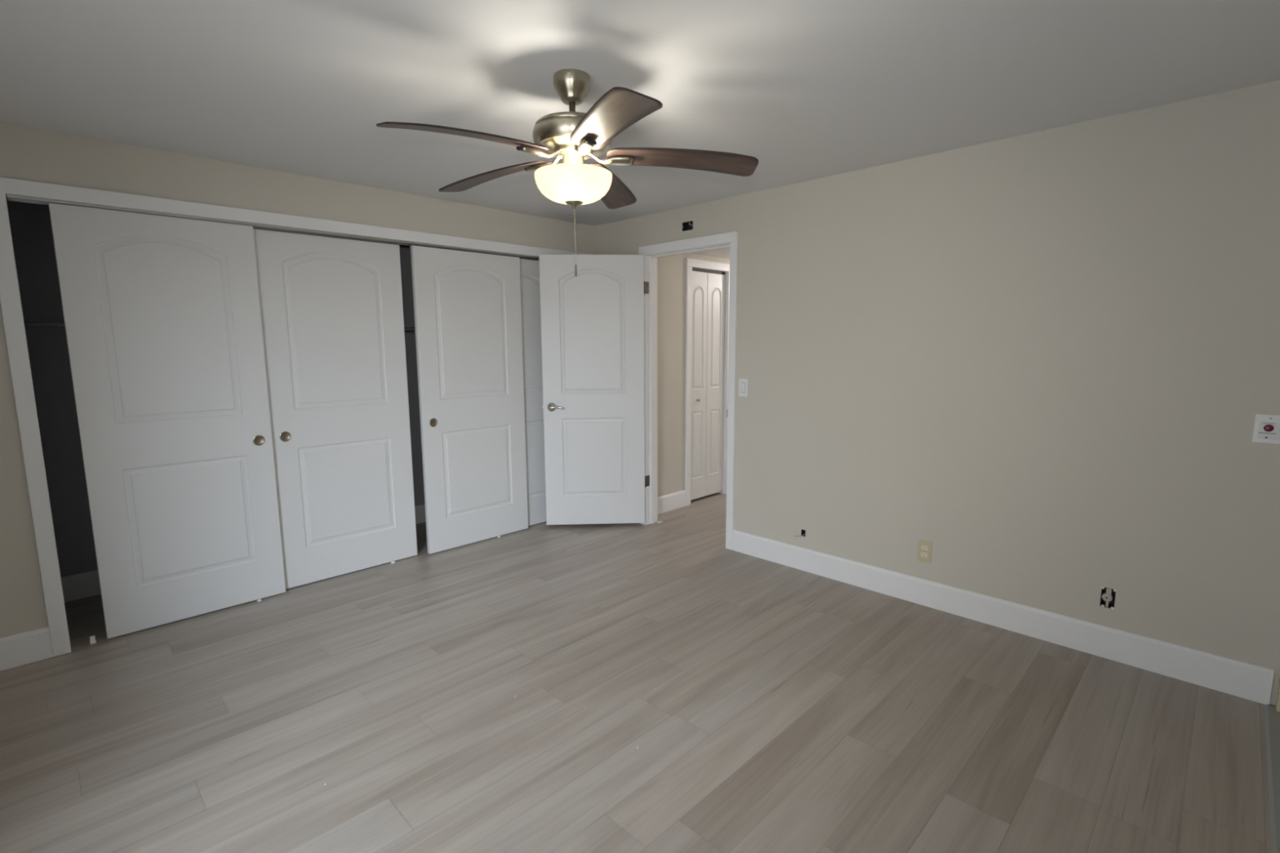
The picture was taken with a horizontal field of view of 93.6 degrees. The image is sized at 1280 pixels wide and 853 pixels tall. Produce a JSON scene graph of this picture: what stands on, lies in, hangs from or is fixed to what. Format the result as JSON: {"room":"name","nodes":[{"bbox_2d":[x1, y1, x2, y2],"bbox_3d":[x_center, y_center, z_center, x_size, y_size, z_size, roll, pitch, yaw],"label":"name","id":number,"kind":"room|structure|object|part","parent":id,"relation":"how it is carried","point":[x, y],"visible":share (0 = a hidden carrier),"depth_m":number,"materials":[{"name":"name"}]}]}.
{"room":"empty bedroom","nodes":[
{"label":"empty bedroom","id":0,"kind":"room"},
{"bbox_2d":[6,198,535,577],"bbox_3d":[-2.380,-0.314,4.138,0.100,2.348,4.060,7,11,44],"label":"wall","id":1,"kind":"structure","parent":0,"point":[30,224],"depth_m":3.29,"materials":[{"name":"grey paint"}]},
{"bbox_2d":[60,504,426,602],"bbox_3d":[-2.087,0.749,4.495,0.014,0.143,3.360,7,11,44],"label":"baseboard","id":2,"kind":"structure","parent":1,"relation":"attached to","point":[82,585],"depth_m":3.42,"materials":[{"name":"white paint"}]},
{"bbox_2d":[0,122,595,638],"bbox_3d":[-1.829,-0.241,3.595,0.115,2.348,4.060,7,11,44],"label":"wall","id":3,"kind":"structure","parent":0,"point":[26,153],"depth_m":2.88,"materials":[{"name":"beige paint"}]},
{"bbox_2d":[0,626,53,671],"bbox_3d":[-2.925,1.022,2.558,0.014,0.143,0.602,7,11,44],"label":"baseboard","id":4,"kind":"structure","parent":3,"relation":"attached to","point":[27,647],"depth_m":2.71,"materials":[{"name":"white paint"}]},
{"bbox_2d":[6,194,538,260],"bbox_3d":[-1.594,-1.147,3.704,0.097,0.012,3.192,7,11,44],"label":"door track","id":5,"kind":"object","parent":3,"relation":"attached to","point":[10,197],"visible":0.65,"depth_m":3.31,"materials":[{"name":"silver metal"}]},
{"bbox_2d":[48,202,285,639],"bbox_3d":[-2.333,-0.016,3.069,0.038,2.040,0.777,7,11,44],"label":"door","id":6,"kind":"structure","parent":5,"relation":"hanging from","point":[162,316],"depth_m":3.02,"materials":[{"name":"white paint"}]},
{"bbox_3d":[-2.092,0.076,3.301,0.005,0.060,0.060,7,11,44],"label":"finger pull","id":7,"kind":"part","parent":6,"relation":"part of","materials":[{"name":"silver metal"}]},
{"bbox_2d":[253,228,417,589],"bbox_3d":[-1.806,-0.098,3.658,0.038,2.034,0.808,7,11,44],"label":"door","id":8,"kind":"structure","parent":5,"relation":"hanging from","point":[331,308],"depth_m":3.62,"materials":[{"name":"white paint"}]},
{"bbox_3d":[-2.025,0.058,3.433,0.005,0.060,0.060,7,11,44],"label":"finger pull","id":9,"kind":"part","parent":8,"relation":"part of","materials":[{"name":"silver metal"}]},
{"bbox_2d":[410,245,528,554],"bbox_3d":[-1.161,-0.182,4.236,0.038,2.034,0.802,7,11,44],"label":"door","id":10,"kind":"structure","parent":5,"relation":"hanging from","point":[468,310],"depth_m":4.19,"materials":[{"name":"white paint"}]},
{"bbox_3d":[-1.378,-0.026,4.013,0.005,0.060,0.060,7,11,44],"label":"finger pull","id":11,"kind":"part","parent":10,"relation":"part of","materials":[{"name":"silver metal"}]},
{"bbox_2d":[520,258,546,525],"bbox_3d":[-0.919,-0.226,4.544,0.034,2.034,0.802,7,11,44],"label":"door","id":12,"kind":"structure","parent":5,"relation":"hanging from","point":[529,268],"depth_m":4.62,"materials":[{"name":"white paint"}]},
{"bbox_2d":[0,177,591,657],"bbox_3d":[-1.588,-0.163,3.836,0.133,2.123,3.318,7,11,44],"label":"trim","id":13,"kind":"structure","parent":3,"relation":"attached to","point":[10,296],"depth_m":2.72,"materials":[{"name":"white paint"}]},
{"bbox_2d":[538,254,649,524],"bbox_3d":[-0.333,-0.252,4.550,0.814,2.033,0.153,-1,8,-3],"label":"door","id":14,"kind":"structure","parent":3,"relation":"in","point":[593,321],"depth_m":4.53,"materials":[{"name":"white paint"}]},
{"bbox_3d":[-0.631,-0.143,4.503,0.134,0.067,0.059,-1,8,-3],"label":"lever handle","id":15,"kind":"part","parent":14,"relation":"part of","materials":[{"name":"silver metal"}]},
{"bbox_2d":[0,492,1275,852],"bbox_3d":[0.529,0.959,3.750,5.005,0.100,7.360,7,11,44],"label":"floor","id":16,"kind":"structure","parent":0,"point":[767,706],"depth_m":2.26,"materials":[{"name":"beige laminate"}]},
{"bbox_2d":[89,635,96,644],"bbox_3d":[-2.640,1.026,2.900,0.020,0.036,0.022,7,11,44],"label":"guide","id":17,"kind":"object","parent":16,"relation":"on","point":[92,639],"visible":1,"depth_m":2.89,"materials":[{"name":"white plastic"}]},
{"bbox_2d":[0,0,1279,226],"bbox_3d":[-0.609,-1.304,2.295,5.005,0.100,4.170,7,11,44],"label":"ceiling","id":18,"kind":"structure","parent":0,"point":[808,90],"depth_m":2.10,"materials":[{"name":"white paint"}]},
{"bbox_2d":[376,68,758,276],"bbox_3d":[-0.275,-0.890,2.151,1.282,0.685,1.259,7,11,44],"label":"ceiling fan","id":19,"kind":"object","parent":18,"relation":"hanging from","point":[573,137],"visible":1,"depth_m":2.08,"materials":[{"name":"silver metal"}]},
{"bbox_3d":[-0.540,-0.917,1.909,0.546,0.060,0.137,-7,10,-39],"label":"blade","id":20,"kind":"part","parent":19,"relation":"part of","materials":[{"name":"brown wood"}]},
{"bbox_3d":[-0.570,-0.980,2.364,0.546,0.060,0.137,5,9,32],"label":"blade","id":21,"kind":"part","parent":19,"relation":"part of","materials":[{"name":"brown wood"}]},
{"bbox_3d":[-0.239,-0.858,2.170,0.277,0.096,0.277,7,11,44],"label":"lamp shade","id":22,"kind":"part","parent":19,"relation":"part of","materials":[{"name":"white glass"}]},
{"bbox_3d":[-0.237,-0.692,2.193,0.004,0.198,0.005,7,11,44],"label":"pull chain","id":23,"kind":"part","parent":19,"relation":"part of","materials":[{"name":"silver metal"}]},
{"bbox_3d":[-0.142,-1.006,2.532,0.137,0.060,0.546,2,8,14],"label":"blade","id":24,"kind":"part","parent":19,"relation":"part of","materials":[{"name":"brown wood"}]},
{"bbox_3d":[-0.095,-0.904,1.796,0.137,0.060,0.546,-3,8,-21],"label":"blade","id":25,"kind":"part","parent":19,"relation":"part of","materials":[{"name":"brown wood"}]},
{"bbox_3d":[0.151,-0.959,2.181,0.546,0.060,0.137,-1,8,-4],"label":"blade","id":26,"kind":"part","parent":19,"relation":"part of","materials":[{"name":"brown wood"}]},
{"bbox_2d":[657,253,729,497],"bbox_3d":[1.108,-0.487,5.931,0.100,2.160,3.190,7,11,44],"label":"wall","id":27,"kind":"structure","parent":0,"point":[671,269],"depth_m":5.01,"materials":[{"name":"beige paint"}]},
{"bbox_2d":[657,489,685,514],"bbox_3d":[0.237,0.649,5.116,0.014,0.143,0.457,7,11,44],"label":"baseboard","id":28,"kind":"structure","parent":27,"relation":"attached to","point":[666,503],"depth_m":5.14,"materials":[{"name":"white paint"}]},
{"bbox_2d":[683,253,729,261],"bbox_3d":[1.117,-1.540,5.720,0.012,0.016,3.060,7,11,44],"label":"trim","id":29,"kind":"structure","parent":27,"relation":"attached to","point":[689,254],"depth_m":5.18,"materials":[{"name":"beige paint"}]},
{"bbox_2d":[684,257,729,506],"bbox_3d":[0.582,-0.388,5.397,0.118,2.116,0.634,7,11,44],"label":"trim","id":30,"kind":"structure","parent":27,"relation":"attached to","point":[690,263],"depth_m":5.25,"materials":[{"name":"white paint"}]},
{"bbox_2d":[690,267,724,500],"bbox_3d":[0.599,-0.364,5.384,0.060,2.024,0.506,7,11,44],"label":"door","id":31,"kind":"structure","parent":27,"relation":"in","point":[708,286],"depth_m":5.39,"materials":[{"name":"white paint"}]},
{"bbox_2d":[691,247,729,259],"bbox_3d":[1.181,-1.596,5.697,2.735,0.100,3.190,7,11,44],"label":"ceiling","id":32,"kind":"structure","parent":0,"point":[724,253],"depth_m":5.04,"materials":[{"name":"white paint"}]},
{"bbox_2d":[594,80,1279,706],"bbox_3d":[0.829,-0.297,3.888,5.005,2.348,0.110,7,11,44],"label":"wall","id":33,"kind":"structure","parent":0,"point":[1047,361],"depth_m":2.79,"materials":[{"name":"beige paint"}]},
{"bbox_2d":[681,221,693,231],"bbox_3d":[0.346,-1.387,4.173,0.103,0.058,0.060,7,11,44],"label":"junction box","id":34,"kind":"object","parent":33,"relation":"attached to","point":[688,225],"visible":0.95,"depth_m":4.20,"materials":[{"name":"black plastic"}]},
{"bbox_2d":[638,231,737,550],"bbox_3d":[0.361,-0.249,4.362,0.890,2.128,0.150,7,11,44],"label":"trim","id":35,"kind":"structure","parent":33,"relation":"attached to","point":[651,252],"depth_m":4.39,"materials":[{"name":"white paint"}]},
{"bbox_2d":[738,378,747,396],"bbox_3d":[0.679,-0.256,3.958,0.071,0.117,0.010,7,11,44],"label":"light switch","id":36,"kind":"object","parent":33,"relation":"attached to","point":[743,383],"visible":1,"depth_m":3.96,"materials":[{"name":"white plastic"}]},
{"bbox_2d":[794,528,805,537],"bbox_3d":[1.020,0.666,3.782,0.065,0.050,0.084,7,11,44],"label":"cable hole","id":37,"kind":"object","parent":33,"relation":"attached to","point":[803,531],"visible":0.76,"depth_m":3.77,"materials":[{"name":"black plastic"}]},
{"bbox_2d":[916,538,932,563],"bbox_3d":[1.532,0.672,3.237,0.073,0.120,0.009,7,11,44],"label":"wall outlet","id":38,"kind":"object","parent":33,"relation":"attached to","point":[924,547],"visible":1,"depth_m":3.23,"materials":[{"name":"beige plastic"}]},
{"bbox_2d":[920,551,927,557],"bbox_3d":[1.530,0.692,3.238,0.034,0.025,0.003,7,11,44],"label":"receptacle","id":39,"kind":"object","parent":38,"relation":"attached to","point":[923,554],"depth_m":3.24,"materials":[{"name":"beige plastic"}]},
{"bbox_2d":[920,545,928,551],"bbox_3d":[1.530,0.653,3.233,0.034,0.025,0.003,7,11,44],"label":"receptacle","id":40,"kind":"object","parent":38,"relation":"attached to","point":[923,548],"depth_m":3.23,"materials":[{"name":"beige plastic"}]},
{"bbox_2d":[732,529,1274,704],"bbox_3d":[1.553,0.901,3.245,2.572,0.143,0.014,7,11,44],"label":"baseboard","id":41,"kind":"structure","parent":33,"relation":"attached to","point":[1244,680],"depth_m":2.88,"materials":[{"name":"white paint"}]},
{"bbox_2d":[1100,586,1116,608],"bbox_3d":[2.111,0.765,2.708,0.054,0.092,0.055,7,11,44],"label":"wall jack","id":42,"kind":"object","parent":33,"relation":"attached to","point":[1108,595],"visible":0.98,"depth_m":2.70,"materials":[{"name":"black plastic"}]},
{"bbox_2d":[1252,413,1279,444],"bbox_3d":[2.384,0.009,2.283,0.075,0.109,0.012,7,11,44],"label":"button","id":43,"kind":"object","parent":33,"relation":"attached to","point":[1266,427],"visible":1,"depth_m":2.28,"materials":[{"name":"white plastic"}]},
{"bbox_2d":[1263,704,1279,852],"bbox_3d":[1.698,1.201,1.572,0.058,0.006,2.180,7,11,44],"label":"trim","id":44,"kind":"structure","parent":33,"relation":"attached to","point":[1272,717],"depth_m":2.00,"materials":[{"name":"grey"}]},
{"bbox_3d":[-3.076,-0.139,2.904,0.670,2.348,0.090,7,11,44],"label":"wall","id":45,"kind":"structure","parent":0,"visible":0},
{"bbox_2d":[23,321,415,331],"bbox_3d":[-1.820,-0.655,4.025,0.068,0.068,3.360,7,11,44],"label":"closet rod","id":46,"kind":"object","parent":45,"relation":"attached to","point":[27,324],"visible":0.02,"depth_m":2.94,"materials":[{"name":"grey"}]},
{"bbox_3d":[1.099,0.141,0.710,0.100,2.348,4.060,7,11,44],"label":"wall","id":47,"kind":"structure","parent":0,"visible":0},
{"bbox_2d":[1275,679,1279,711],"bbox_3d":[2.469,1.019,2.307,0.026,0.145,0.057,7,11,44],"label":"trim","id":48,"kind":"structure","parent":47,"relation":"attached to","point":[1277,701],"depth_m":2.30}
]}

